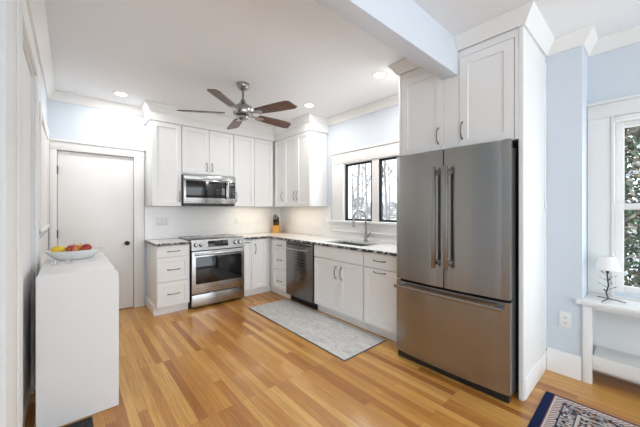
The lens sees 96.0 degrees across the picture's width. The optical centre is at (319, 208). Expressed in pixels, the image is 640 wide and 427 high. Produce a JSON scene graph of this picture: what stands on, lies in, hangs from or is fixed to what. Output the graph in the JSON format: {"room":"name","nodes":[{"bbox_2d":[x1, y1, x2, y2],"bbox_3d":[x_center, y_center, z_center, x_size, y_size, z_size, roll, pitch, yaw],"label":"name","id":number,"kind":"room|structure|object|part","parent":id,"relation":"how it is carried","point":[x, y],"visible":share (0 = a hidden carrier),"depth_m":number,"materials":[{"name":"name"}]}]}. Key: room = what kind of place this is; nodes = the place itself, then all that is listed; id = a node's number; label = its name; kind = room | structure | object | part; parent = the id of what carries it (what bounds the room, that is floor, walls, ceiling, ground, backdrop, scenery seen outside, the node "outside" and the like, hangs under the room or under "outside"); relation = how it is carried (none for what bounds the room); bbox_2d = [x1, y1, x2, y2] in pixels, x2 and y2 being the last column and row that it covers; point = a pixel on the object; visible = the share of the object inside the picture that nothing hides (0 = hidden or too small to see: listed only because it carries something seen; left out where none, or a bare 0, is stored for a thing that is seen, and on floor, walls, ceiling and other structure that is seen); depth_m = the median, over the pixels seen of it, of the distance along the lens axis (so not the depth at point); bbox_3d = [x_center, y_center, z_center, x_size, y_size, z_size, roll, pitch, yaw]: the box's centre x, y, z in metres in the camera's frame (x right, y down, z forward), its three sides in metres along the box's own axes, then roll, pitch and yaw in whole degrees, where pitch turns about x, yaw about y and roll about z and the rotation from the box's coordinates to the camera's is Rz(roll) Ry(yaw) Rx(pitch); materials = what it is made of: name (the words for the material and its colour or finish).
{"room":"kitchen","nodes":[
{"label":"kitchen","id":0,"kind":"room"},
{"bbox_2d":[23,34,46,237],"bbox_3d":[-2.091,-0.020,1.978,0.160,2.760,3.630,0,0,-41],"label":"wall","id":1,"kind":"structure","parent":0,"point":[42,93],"depth_m":2.81,"materials":[{"name":"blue paint"}]},
{"bbox_2d":[0,0,41,426],"bbox_3d":[-1.766,0.098,1.631,0.195,2.525,1.620,0,0,-41],"label":"trim","id":2,"kind":"structure","parent":1,"relation":"attached to","point":[16,16],"depth_m":1.26,"materials":[{"name":"white paint"}]},
{"bbox_2d":[23,50,30,426],"bbox_3d":[-1.862,0.190,1.781,0.046,2.332,0.864,0,0,-41],"label":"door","id":3,"kind":"structure","parent":1,"relation":"in","point":[26,73],"depth_m":1.89,"materials":[{"name":"white paint"}]},
{"bbox_2d":[39,229,47,271],"bbox_3d":[-2.729,0.142,2.841,0.008,2.064,1.470,0,0,-41],"label":"trim","id":4,"kind":"structure","parent":1,"relation":"attached to","point":[43,241],"depth_m":2.70,"materials":[{"name":"white paint"}]},
{"bbox_2d":[39,102,49,233],"bbox_3d":[-2.711,-0.338,2.837,0.030,1.085,1.240,0,0,-41],"label":"trim","id":5,"kind":"structure","parent":1,"relation":"attached to","point":[44,225],"depth_m":2.77,"materials":[{"name":"white paint"}]},
{"bbox_2d":[30,0,143,115],"bbox_3d":[-1.696,-1.350,2.408,1.000,0.100,3.500,0,0,-41],"label":"trim","id":6,"kind":"structure","parent":1,"relation":"attached to","point":[38,6],"depth_m":3.07,"materials":[{"name":"white paint"}]},
{"bbox_2d":[47,99,274,305],"bbox_3d":[-2.040,-0.020,4.534,3.590,2.760,0.160,0,0,-41],"label":"wall","id":7,"kind":"structure","parent":0,"point":[65,121],"depth_m":3.73,"materials":[{"name":"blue paint"}]},
{"bbox_2d":[57,151,132,308],"bbox_3d":[-2.865,0.323,3.708,0.784,2.051,0.108,0,0,-41],"label":"door","id":8,"kind":"structure","parent":7,"relation":"in","point":[95,192],"depth_m":3.75,"materials":[{"name":"white paint"}]},
{"bbox_2d":[49,138,145,307],"bbox_3d":[-2.869,0.263,3.776,0.983,2.195,0.176,0,0,-41],"label":"trim","id":9,"kind":"structure","parent":7,"relation":"attached to","point":[55,145],"depth_m":3.93,"materials":[{"name":"white paint"}]},
{"bbox_2d":[156,217,168,225],"bbox_3d":[-2.291,0.180,4.191,0.165,0.118,0.010,0,0,-41],"label":"switch plate","id":10,"kind":"object","parent":7,"relation":"attached to","point":[159,220],"visible":1,"depth_m":4.19,"materials":[{"name":"white plastic"}]},
{"bbox_2d":[145,120,180,205],"bbox_3d":[-2.192,-0.670,4.045,0.387,1.260,0.375,0,0,-41],"label":"upper cabinet","id":11,"kind":"object","parent":7,"relation":"attached to","point":[162,139],"visible":0.97,"depth_m":3.93,"materials":[{"name":"white paint"}]},
{"bbox_2d":[181,125,232,177],"bbox_3d":[-1.755,-0.896,4.424,0.766,0.808,0.375,0,0,-41],"label":"upper cabinet","id":12,"kind":"object","parent":7,"relation":"attached to","point":[205,152],"visible":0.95,"depth_m":4.28,"materials":[{"name":"white paint"}]},
{"bbox_3d":[-1.808,-0.844,4.193,0.375,0.663,0.020,0,0,-41],"label":"door","id":13,"kind":"part","parent":12,"relation":"part of","materials":[{"name":"white paint"}]},
{"bbox_2d":[181,174,234,205],"bbox_3d":[-1.728,-0.267,4.394,0.760,0.443,0.450,0,0,-41],"label":"microwave","id":14,"kind":"object","parent":12,"relation":"attached to","point":[196,190],"visible":1,"depth_m":4.22,"materials":[{"name":"grey metal"}]},
{"bbox_3d":[-1.662,-0.250,4.226,0.640,0.344,0.030,0,0,-41],"label":"door","id":15,"kind":"part","parent":14,"relation":"part of","materials":[{"name":"silver metal"}]},
{"bbox_3d":[-1.374,-0.250,4.476,0.117,0.344,0.030,0,0,-41],"label":"control panel","id":16,"kind":"part","parent":14,"relation":"part of","materials":[{"name":"silver metal"}]},
{"bbox_3d":[-1.520,-0.844,4.442,0.376,0.663,0.020,0,0,-41],"label":"door","id":17,"kind":"part","parent":12,"relation":"part of","materials":[{"name":"white paint"}]},
{"bbox_2d":[145,206,280,239],"bbox_3d":[-1.611,0.198,4.795,2.261,0.471,0.008,0,0,-41],"label":"backsplash","id":18,"kind":"structure","parent":7,"relation":"attached to","point":[183,221],"depth_m":4.62,"materials":[{"name":"white tile"}]},
{"bbox_2d":[140,100,328,141],"bbox_3d":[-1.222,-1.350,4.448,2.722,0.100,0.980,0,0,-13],"label":"trim","id":19,"kind":"structure","parent":7,"relation":"attached to","point":[147,105],"depth_m":4.31,"materials":[{"name":"white paint"}]},
{"bbox_2d":[225,134,272,206],"bbox_3d":[-1.184,-0.670,4.921,0.744,1.260,0.375,0,0,-41],"label":"upper cabinet","id":20,"kind":"object","parent":7,"relation":"attached to","point":[252,157],"visible":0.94,"depth_m":4.78,"materials":[{"name":"white paint"}]},
{"bbox_3d":[-1.234,-0.609,4.691,0.356,1.132,0.020,0,0,-41],"label":"door","id":21,"kind":"part","parent":20,"relation":"part of","materials":[{"name":"white paint"}]},
{"bbox_3d":[-0.965,-0.609,4.925,0.344,1.132,0.020,0,0,-41],"label":"corner panel","id":22,"kind":"part","parent":20,"relation":"part of","materials":[{"name":"white paint"}]},
{"bbox_2d":[24,291,639,426],"bbox_3d":[-0.290,1.420,0.570,6.710,0.120,8.440,0,0,-41],"label":"floor","id":23,"kind":"structure","parent":0,"point":[224,363],"depth_m":2.25,"materials":[{"name":"brown wood"}]},
{"bbox_2d":[36,251,118,426],"bbox_3d":[-1.893,0.880,2.257,0.410,0.951,1.050,0,0,-41],"label":"cabinet","id":24,"kind":"object","parent":23,"relation":"on","point":[77,300],"visible":0.97,"depth_m":1.85,"materials":[{"name":"white paint"}]},
{"bbox_2d":[45,247,101,259],"bbox_3d":[-2.011,0.369,2.359,0.360,0.073,0.223,0,0,-41],"label":"fruit bowl","id":25,"kind":"object","parent":24,"relation":"on","point":[71,255],"visible":0.88,"depth_m":2.29,"materials":[{"name":"white ceramic"}]},
{"bbox_2d":[50,246,65,251],"bbox_3d":[-2.079,0.323,2.287,0.058,0.058,0.092,0,0,38],"label":"lemon","id":26,"kind":"object","parent":25,"relation":"in","point":[56,248],"visible":0.87,"depth_m":2.27,"materials":[{"name":"yellow food"}]},
{"bbox_2d":[66,244,79,251],"bbox_3d":[-2.013,0.324,2.346,0.089,0.084,0.090,0,0,6],"label":"apple","id":27,"kind":"object","parent":25,"relation":"in","point":[73,247],"visible":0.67,"depth_m":2.32,"materials":[{"name":"red food"}]},
{"bbox_2d":[80,244,91,250],"bbox_3d":[-1.945,0.322,2.396,0.075,0.069,0.075,0,0,-13],"label":"apple","id":28,"kind":"object","parent":25,"relation":"in","point":[84,246],"visible":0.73,"depth_m":2.37,"materials":[{"name":"red food"}]},
{"bbox_2d":[64,416,92,426],"bbox_3d":[-1.547,1.357,1.736,0.282,0.006,0.150,0,0,-41],"label":"floor vent","id":29,"kind":"object","parent":23,"relation":"in","point":[87,422],"visible":1,"depth_m":1.82,"materials":[{"name":"black metal"}]},
{"bbox_3d":[-1.547,1.359,1.736,0.252,0.001,0.120,0,0,-41],"label":"duct shadow plate","id":30,"kind":"part","parent":29,"relation":"part of","materials":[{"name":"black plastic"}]},
{"bbox_2d":[146,243,189,315],"bbox_3d":[-2.090,0.913,3.949,0.416,0.893,0.637,0,0,-41],"label":"base cabinet","id":31,"kind":"object","parent":23,"relation":"on","point":[168,267],"visible":0.96,"depth_m":3.75,"materials":[{"name":"white paint"}]},
{"bbox_2d":[145,238,190,245],"bbox_3d":[-2.092,0.450,3.951,0.430,0.030,0.632,0,0,-41],"label":"countertop","id":32,"kind":"structure","parent":31,"relation":"on","point":[171,241],"depth_m":3.85,"materials":[{"name":"grey stone"}]},
{"bbox_3d":[-1.906,0.545,3.749,0.386,0.140,0.020,0,0,-41],"label":"drawer","id":33,"kind":"part","parent":31,"relation":"part of","materials":[{"name":"white paint"}]},
{"bbox_3d":[-1.906,0.777,3.749,0.386,0.305,0.020,0,0,-41],"label":"drawer","id":34,"kind":"part","parent":31,"relation":"part of","materials":[{"name":"white paint"}]},
{"bbox_3d":[-1.906,1.095,3.749,0.386,0.310,0.020,0,0,-41],"label":"drawer","id":35,"kind":"part","parent":31,"relation":"part of","materials":[{"name":"white paint"}]},
{"bbox_2d":[178,234,243,308],"bbox_3d":[-1.617,0.888,4.320,0.759,0.944,0.698,0,0,-41],"label":"stove","id":36,"kind":"object","parent":23,"relation":"on","point":[217,260],"visible":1,"depth_m":4.08,"materials":[{"name":"grey metal"}]},
{"bbox_2d":[182,234,241,239],"bbox_3d":[-1.648,0.421,4.355,0.735,0.009,0.575,0,0,-41],"label":"glass cooktop","id":37,"kind":"object","parent":36,"relation":"in","point":[217,236],"depth_m":4.25,"materials":[{"name":"black"}]},
{"bbox_3d":[-1.623,0.493,4.326,0.759,0.143,0.600,0,0,-41],"label":"control panel","id":38,"kind":"part","parent":36,"relation":"part of","materials":[{"name":"silver metal"}]},
{"bbox_3d":[-1.439,1.246,4.114,0.755,0.159,0.030,0,0,-41],"label":"storage drawer","id":39,"kind":"part","parent":36,"relation":"part of","materials":[{"name":"silver metal"}]},
{"bbox_3d":[-1.437,0.866,4.113,0.755,0.576,0.034,0,0,-41],"label":"oven door","id":40,"kind":"part","parent":36,"relation":"part of","materials":[{"name":"silver metal"}]},
{"bbox_3d":[-1.408,0.615,4.079,0.689,0.026,0.060,0,0,-41],"label":"handle","id":41,"kind":"part","parent":36,"relation":"part of","materials":[{"name":"silver metal"}]},
{"bbox_2d":[244,238,270,296],"bbox_3d":[-1.148,0.913,4.768,0.522,0.893,0.637,0,0,-41],"label":"base cabinet","id":42,"kind":"object","parent":23,"relation":"on","point":[256,251],"visible":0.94,"depth_m":4.55,"materials":[{"name":"white paint"}]},
{"bbox_3d":[-0.966,0.860,4.566,0.266,0.770,0.020,0,0,-41],"label":"door","id":43,"kind":"part","parent":42,"relation":"part of","materials":[{"name":"white paint"}]},
{"bbox_2d":[270,238,290,298],"bbox_3d":[-0.470,0.913,4.704,0.637,0.893,0.567,0,0,-41],"label":"base cabinet","id":44,"kind":"object","parent":23,"relation":"on","point":[277,246],"visible":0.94,"depth_m":4.50,"materials":[{"name":"white paint"}]},
{"bbox_3d":[-0.623,0.777,4.466,0.020,0.305,0.397,0,0,-41],"label":"drawer","id":45,"kind":"part","parent":44,"relation":"part of","materials":[{"name":"white paint"}]},
{"bbox_3d":[-0.623,1.095,4.466,0.020,0.310,0.397,0,0,-41],"label":"drawer","id":46,"kind":"part","parent":44,"relation":"part of","materials":[{"name":"white paint"}]},
{"bbox_3d":[-0.623,0.545,4.466,0.020,0.140,0.397,0,0,-41],"label":"drawer","id":47,"kind":"part","parent":44,"relation":"part of","materials":[{"name":"white paint"}]},
{"bbox_2d":[234,232,396,255],"bbox_3d":[-0.155,0.450,4.030,1.069,0.030,3.054,0,0,-41],"label":"countertop","id":48,"kind":"structure","parent":44,"relation":"on","point":[375,247],"depth_m":3.95,"materials":[{"name":"grey stone"}]},
{"bbox_2d":[273,222,279,232],"bbox_3d":[-0.802,0.337,5.310,0.120,0.195,0.160,0,0,-1],"label":"knife block","id":49,"kind":"object","parent":48,"relation":"on","point":[276,229],"visible":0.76,"depth_m":5.24,"materials":[{"name":"brown wood"}]},
{"bbox_2d":[337,242,369,245],"bbox_3d":[0.412,0.562,3.710,0.366,0.196,0.656,0,0,-41],"label":"sink","id":50,"kind":"object","parent":48,"relation":"in","point":[346,243],"visible":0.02,"depth_m":3.94,"materials":[{"name":"silver metal"}]},
{"bbox_2d":[352,209,370,241],"bbox_3d":[0.536,0.219,3.807,0.264,0.432,0.099,0,0,-13],"label":"faucet","id":51,"kind":"object","parent":48,"relation":"on","point":[361,210],"visible":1,"depth_m":3.82,"materials":[{"name":"silver metal"}]},
{"bbox_3d":[0.526,0.149,3.800,0.220,0.292,0.026,0,0,-28],"label":"spout","id":52,"kind":"part","parent":51,"relation":"part of","materials":[{"name":"silver metal"}]},
{"bbox_2d":[286,241,317,309],"bbox_3d":[-0.107,0.914,4.228,0.634,0.892,0.610,0,0,-41],"label":"dishwasher","id":53,"kind":"object","parent":23,"relation":"on","point":[300,256],"visible":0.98,"depth_m":4.02,"materials":[{"name":"grey metal"}]},
{"bbox_3d":[-0.325,0.573,4.038,0.056,0.023,0.468,0,0,-41],"label":"handle","id":54,"kind":"part","parent":53,"relation":"part of","materials":[{"name":"silver metal"}]},
{"bbox_2d":[249,299,386,360],"bbox_3d":[-0.141,1.353,3.455,0.624,0.011,1.814,0,0,-41],"label":"kitchen mat","id":55,"kind":"object","parent":23,"relation":"on","point":[342,340],"visible":1,"depth_m":3.22,"materials":[{"name":"grey fabric"}]},
{"bbox_2d":[314,242,367,329],"bbox_3d":[0.409,0.913,3.693,0.637,0.893,0.852,0,0,-41],"label":"base cabinet","id":56,"kind":"object","parent":23,"relation":"on","point":[338,272],"visible":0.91,"depth_m":3.46,"materials":[{"name":"white paint"}]},
{"bbox_3d":[0.083,0.940,3.655,0.020,0.610,0.462,0,0,-41],"label":"door","id":57,"kind":"part","parent":56,"relation":"part of","materials":[{"name":"white paint"}]},
{"bbox_3d":[0.358,0.940,3.338,0.020,0.610,0.366,0,0,-41],"label":"door","id":58,"kind":"part","parent":56,"relation":"part of","materials":[{"name":"white paint"}]},
{"bbox_2d":[364,252,398,341],"bbox_3d":[0.846,0.913,3.191,0.637,0.893,0.474,0,0,-41],"label":"base cabinet","id":59,"kind":"object","parent":23,"relation":"on","point":[380,270],"visible":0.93,"depth_m":3.02,"materials":[{"name":"white paint"}]},
{"bbox_3d":[0.629,0.550,3.026,0.020,0.150,0.422,0,0,-41],"label":"drawer","id":60,"kind":"part","parent":59,"relation":"part of","materials":[{"name":"white paint"}]},
{"bbox_2d":[394,139,518,403],"bbox_3d":[1.230,0.434,2.525,0.774,1.852,0.914,0,0,-41],"label":"refrigerator","id":61,"kind":"object","parent":23,"relation":"on","point":[458,207],"visible":0.98,"depth_m":2.21,"materials":[{"name":"grey metal"}]},
{"bbox_3d":[0.873,0.076,2.520,0.080,1.118,0.453,0,0,-41],"label":"door","id":62,"kind":"part","parent":61,"relation":"part of","materials":[{"name":"silver metal"}]},
{"bbox_3d":[0.933,0.068,2.336,0.078,0.815,0.030,0,0,-41],"label":"handle","id":63,"kind":"part","parent":61,"relation":"part of","materials":[{"name":"silver metal"}]},
{"bbox_3d":[0.999,0.068,2.261,0.078,0.815,0.030,0,0,-41],"label":"handle","id":64,"kind":"part","parent":61,"relation":"part of","materials":[{"name":"silver metal"}]},
{"bbox_3d":[1.024,0.977,2.346,0.080,0.643,0.914,0,0,-41],"label":"freezer drawer","id":65,"kind":"part","parent":61,"relation":"part of","materials":[{"name":"silver metal"}]},
{"bbox_3d":[1.175,0.076,2.172,0.080,1.118,0.453,0,0,-41],"label":"door","id":66,"kind":"part","parent":61,"relation":"part of","materials":[{"name":"silver metal"}]},
{"bbox_2d":[399,25,546,400],"bbox_3d":[1.337,0.030,2.617,0.685,2.660,1.028,0,0,-41],"label":"tall cabinet","id":67,"kind":"object","parent":23,"relation":"on","point":[498,91],"visible":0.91,"depth_m":2.24,"materials":[{"name":"white paint"}]},
{"bbox_3d":[1.021,0.030,3.009,0.648,2.660,0.022,0,0,-41],"label":"panel","id":68,"kind":"part","parent":67,"relation":"part of","materials":[{"name":"white paint"}]},
{"bbox_3d":[0.930,-0.870,2.635,0.020,0.736,0.415,0,0,-41],"label":"door","id":69,"kind":"part","parent":67,"relation":"part of","materials":[{"name":"white paint"}]},
{"bbox_2d":[388,1,554,75],"bbox_3d":[1.320,-1.350,2.608,0.721,0.100,1.166,0,0,-41],"label":"trim","id":70,"kind":"structure","parent":67,"relation":"attached to","point":[528,15],"depth_m":2.17,"materials":[{"name":"white paint"}]},
{"bbox_3d":[1.281,-0.870,2.231,0.020,0.736,0.387,0,0,-41],"label":"door","id":71,"kind":"part","parent":67,"relation":"part of","materials":[{"name":"white paint"}]},
{"bbox_3d":[1.675,0.030,2.255,0.648,2.660,0.038,0,0,-41],"label":"panel","id":72,"kind":"part","parent":67,"relation":"part of","materials":[{"name":"white paint"}]},
{"bbox_2d":[527,391,639,426],"bbox_3d":[1.871,1.355,0.500,1.900,0.009,2.700,0,0,-42],"label":"area rug","id":73,"kind":"object","parent":23,"relation":"on","point":[553,410],"visible":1,"depth_m":1.87,"materials":[{"name":"multicoloured fabric"}]},
{"bbox_2d":[575,291,639,384],"bbox_3d":[3.322,1.032,1.036,0.324,0.655,3.585,0,0,-41],"label":"window bench","id":74,"kind":"object","parent":23,"relation":"on","point":[610,328],"visible":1,"depth_m":2.25,"materials":[{"name":"white paint"}]},
{"bbox_3d":[2.105,1.054,2.267,0.048,0.612,0.055,0,0,-41],"label":"leg","id":75,"kind":"part","parent":74,"relation":"part of","materials":[{"name":"white paint"}]},
{"bbox_2d":[594,255,625,302],"bbox_3d":[2.260,0.541,2.255,0.173,0.348,0.179,0,0,26],"label":"table lamp","id":76,"kind":"object","parent":74,"relation":"on","point":[607,263],"visible":1,"depth_m":2.22,"materials":[{"name":"white fabric"}]},
{"bbox_3d":[2.249,0.553,2.253,0.037,0.303,0.038,0,0,-15],"label":"stem","id":77,"kind":"part","parent":76,"relation":"part of","materials":[{"name":"black metal"}]},
{"bbox_3d":[2.249,0.420,2.253,0.154,0.105,0.154,0,0,26],"label":"lamp shade","id":78,"kind":"part","parent":76,"relation":"part of","materials":[{"name":"white fabric"}]},
{"bbox_2d":[592,345,639,382],"bbox_3d":[3.356,1.183,1.003,0.277,0.103,3.490,0,0,-41],"label":"shelf","id":79,"kind":"object","parent":74,"relation":"attached to","point":[614,360],"depth_m":2.18,"materials":[{"name":"white paint"}]},
{"bbox_2d":[44,0,639,126],"bbox_3d":[-0.290,-1.460,0.570,6.710,0.120,8.440,0,0,-41],"label":"ceiling","id":80,"kind":"structure","parent":0,"point":[168,52],"depth_m":2.45,"materials":[{"name":"white paint"}]},
{"bbox_2d":[113,91,128,96],"bbox_3d":[-2.422,-1.398,3.506,0.164,0.004,0.164,0,0,-41],"label":"recessed light","id":81,"kind":"object","parent":80,"relation":"in","point":[117,93],"visible":1,"depth_m":3.51,"materials":[{"name":"white paint"}]},
{"bbox_2d":[177,81,296,129],"bbox_3d":[-0.852,-1.197,3.267,1.279,0.406,1.294,0,0,-41],"label":"ceiling fan","id":82,"kind":"object","parent":80,"relation":"hanging from","point":[242,110],"visible":1,"depth_m":3.14,"materials":[{"name":"brown wood"}]},
{"bbox_3d":[-1.292,-1.065,3.157,0.490,0.041,0.146,0,0,-9],"label":"blade","id":83,"kind":"part","parent":82,"relation":"part of","materials":[{"name":"brown wood"}]},
{"bbox_3d":[-0.931,-1.065,2.796,0.146,0.041,0.490,0,0,9],"label":"blade","id":84,"kind":"part","parent":82,"relation":"part of","materials":[{"name":"brown wood"}]},
{"bbox_3d":[-1.060,-1.065,3.613,0.146,0.041,0.490,0,0,-27],"label":"blade","id":85,"kind":"part","parent":82,"relation":"part of","materials":[{"name":"brown wood"}]},
{"bbox_3d":[-0.563,-1.065,3.537,0.489,0.041,0.157,0,0,-41],"label":"blade","id":86,"kind":"part","parent":82,"relation":"part of","materials":[{"name":"brown wood"}]},
{"bbox_3d":[-0.475,-1.065,3.028,0.490,0.041,0.146,0,0,27],"label":"blade","id":87,"kind":"part","parent":82,"relation":"part of","materials":[{"name":"brown wood"}]},
{"bbox_2d":[303,103,314,107],"bbox_3d":[-0.146,-1.398,3.895,0.164,0.004,0.164,0,0,-41],"label":"recessed light","id":88,"kind":"object","parent":80,"relation":"in","point":[307,105],"visible":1,"depth_m":3.89,"materials":[{"name":"white paint"}]},
{"bbox_2d":[372,71,386,78],"bbox_3d":[0.622,-1.398,3.009,0.164,0.004,0.164,0,0,-41],"label":"recessed light","id":89,"kind":"object","parent":80,"relation":"in","point":[381,74],"visible":1,"depth_m":3.01,"materials":[{"name":"white paint"}]},
{"bbox_2d":[313,0,457,79],"bbox_3d":[0.047,-1.252,1.515,2.779,0.295,0.129,0,0,-41],"label":"beam","id":90,"kind":"structure","parent":80,"relation":"attached to","point":[403,26],"depth_m":1.91,"materials":[{"name":"white paint"}]},
{"bbox_2d":[289,45,586,356],"bbox_3d":[0.830,-0.020,4.060,0.440,2.760,4.320,0,0,-41],"label":"wall","id":91,"kind":"structure","parent":0,"point":[566,71],"depth_m":2.39,"materials":[{"name":"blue paint"}]},
{"bbox_2d":[275,130,327,206],"bbox_3d":[-0.355,-0.670,4.782,0.392,1.260,0.993,0,0,-41],"label":"upper cabinet","id":92,"kind":"object","parent":91,"relation":"attached to","point":[301,160],"visible":1,"depth_m":4.51,"materials":[{"name":"white paint"}]},
{"bbox_3d":[-0.697,-0.609,4.947,0.020,1.132,0.282,0,0,-41],"label":"door","id":93,"kind":"part","parent":92,"relation":"part of","materials":[{"name":"white paint"}]},
{"bbox_3d":[-0.487,-0.609,4.706,0.020,1.132,0.346,0,0,-41],"label":"door","id":94,"kind":"part","parent":92,"relation":"part of","materials":[{"name":"white paint"}]},
{"bbox_3d":[-0.258,-0.609,4.443,0.020,1.132,0.339,0,0,-41],"label":"door","id":95,"kind":"part","parent":92,"relation":"part of","materials":[{"name":"white paint"}]},
{"bbox_2d":[281,207,396,243],"bbox_3d":[0.252,0.198,4.384,0.008,0.471,3.055,0,0,-41],"label":"backsplash","id":96,"kind":"structure","parent":91,"relation":"attached to","point":[304,220],"depth_m":4.77,"materials":[{"name":"white tile"}]},
{"bbox_2d":[327,140,398,235],"bbox_3d":[0.703,-0.254,3.874,0.115,1.178,1.705,0,0,-41],"label":"window","id":97,"kind":"structure","parent":91,"relation":"in","point":[375,155],"depth_m":3.95,"materials":[{"name":"white paint"}]},
{"bbox_3d":[0.555,-0.245,4.087,0.040,0.824,0.504,0,0,-41],"label":"frame","id":98,"kind":"part","parent":97,"relation":"part of","materials":[{"name":"black"}]},
{"bbox_3d":[0.972,-0.245,3.607,0.040,0.824,0.539,0,0,-41],"label":"frame","id":99,"kind":"part","parent":97,"relation":"part of","materials":[{"name":"black"}]},
{"bbox_2d":[328,93,398,125],"bbox_3d":[0.663,-1.350,3.861,0.072,0.100,1.726,0,0,-41],"label":"trim","id":100,"kind":"structure","parent":91,"relation":"attached to","point":[392,100],"depth_m":3.90,"materials":[{"name":"white paint"}]},
{"bbox_2d":[547,347,581,380],"bbox_3d":[2.001,1.268,2.364,0.018,0.185,0.220,0,0,-41],"label":"baseboard","id":101,"kind":"structure","parent":91,"relation":"attached to","point":[567,364],"depth_m":2.35,"materials":[{"name":"white paint"}]},
{"bbox_2d":[559,311,571,328],"bbox_3d":[2.010,0.908,2.359,0.009,0.125,0.078,0,0,-41],"label":"wall outlet","id":102,"kind":"object","parent":91,"relation":"attached to","point":[565,319],"visible":1,"depth_m":2.36,"materials":[{"name":"white plastic"}]},
{"bbox_2d":[546,25,639,56],"bbox_3d":[3.383,-1.350,0.947,0.352,0.100,4.190,0,0,-41],"label":"trim","id":103,"kind":"structure","parent":91,"relation":"attached to","point":[587,37],"depth_m":2.31,"materials":[{"name":"white paint"}]},
{"bbox_2d":[587,42,639,299],"bbox_3d":[3.651,-0.020,1.028,0.160,2.760,3.960,0,0,-41],"label":"wall","id":104,"kind":"structure","parent":0,"point":[615,73],"depth_m":2.34,"materials":[{"name":"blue paint"}]},
{"bbox_2d":[587,93,639,295],"bbox_3d":[2.722,-0.095,2.021,0.140,1.590,1.238,0,0,-41],"label":"window","id":105,"kind":"structure","parent":104,"relation":"in","point":[607,120],"depth_m":2.37,"materials":[{"name":"white paint"}]},
{"bbox_3d":[2.756,-0.352,2.051,0.040,0.715,0.910,0,0,-41],"label":"sash","id":106,"kind":"part","parent":105,"relation":"part of","materials":[{"name":"white paint"}]},
{"bbox_3d":[2.721,0.315,2.021,0.040,0.710,0.910,0,0,-41],"label":"sash","id":107,"kind":"part","parent":105,"relation":"part of","materials":[{"name":"white paint"}]},
{"label":"outside","id":108,"kind":"structure","parent":0,"visible":0},
{"bbox_3d":[8.056,2.110,24.228,36.050,0.100,54.000,0,0,-41],"label":"ground","id":109,"kind":"structure","parent":108,"visible":0},
{"bbox_2d":[352,167,354,215],"bbox_3d":[1.743,-2.450,18.095,3.844,9.023,4.540,0,0,-4],"label":"bare tree","id":110,"kind":"object","parent":109,"relation":"on","point":[353,167],"visible":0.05,"depth_m":17.80,"materials":[{"name":"grey plant"}]},
{"bbox_2d":[352,165,370,218],"bbox_3d":[0.118,-2.715,10.537,3.833,9.553,5.659,0,0,42],"label":"bare tree","id":111,"kind":"object","parent":109,"relation":"on","point":[358,169],"visible":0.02,"depth_m":10.06,"materials":[{"name":"grey plant"}]},
{"bbox_2d":[352,164,370,203],"bbox_3d":[1.038,-2.264,13.662,4.352,8.651,3.685,0,0,19],"label":"bare tree","id":112,"kind":"object","parent":109,"relation":"on","point":[364,169],"visible":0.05,"depth_m":13.20,"materials":[{"name":"grey plant"}]},
{"bbox_2d":[353,164,370,218],"bbox_3d":[3.026,-2.636,22.284,4.727,9.396,4.003,0,0,-26],"label":"bare tree","id":113,"kind":"object","parent":109,"relation":"on","point":[362,164],"visible":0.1,"depth_m":22.02,"materials":[{"name":"grey plant"}]},
{"bbox_2d":[354,160,396,218],"bbox_3d":[2.249,-2.927,15.544,5.910,9.977,4.003,0,0,19],"label":"bare tree","id":114,"kind":"object","parent":109,"relation":"on","point":[366,172],"visible":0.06,"depth_m":14.16,"materials":[{"name":"grey plant"}]},
{"bbox_2d":[356,161,395,209],"bbox_3d":[4.753,-2.822,25.890,4.914,9.768,4.161,0,0,42],"label":"bare tree","id":115,"kind":"object","parent":109,"relation":"on","point":[388,161],"visible":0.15,"depth_m":26.18,"materials":[{"name":"grey plant"}]},
{"bbox_2d":[367,160,396,219],"bbox_3d":[6.250,-3.350,20.529,6.412,10.824,4.343,0,0,-25],"label":"bare tree","id":116,"kind":"object","parent":109,"relation":"on","point":[389,183],"visible":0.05,"depth_m":21.47,"materials":[{"name":"grey plant"}]},
{"bbox_2d":[383,161,388,219],"bbox_3d":[2.916,-3.532,10.412,5.299,11.190,5.622,0,0,24],"label":"bare tree","id":117,"kind":"object","parent":109,"relation":"on","point":[384,170],"visible":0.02,"depth_m":10.72,"materials":[{"name":"grey plant"}]},
{"bbox_2d":[386,163,396,219],"bbox_3d":[3.785,-3.777,13.696,5.867,11.679,5.530,0,0,2],"label":"bare tree","id":118,"kind":"object","parent":109,"relation":"on","point":[386,163],"visible":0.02,"depth_m":14.48,"materials":[{"name":"grey plant"}]},
{"bbox_2d":[624,126,639,286],"bbox_3d":[4.273,-0.154,4.066,2.156,4.537,2.090,0,0,35],"label":"evergreen shrub","id":119,"kind":"object","parent":109,"relation":"on","point":[631,148],"visible":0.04,"depth_m":3.61,"materials":[{"name":"green plant"}]},
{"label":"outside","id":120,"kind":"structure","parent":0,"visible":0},
{"bbox_2d":[352,196,639,251],"bbox_3d":[11.635,0.214,20.991,65.818,3.692,28.000,0,0,29],"label":"hillside","id":121,"kind":"structure","parent":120,"point":[393,205],"depth_m":28.93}
]}

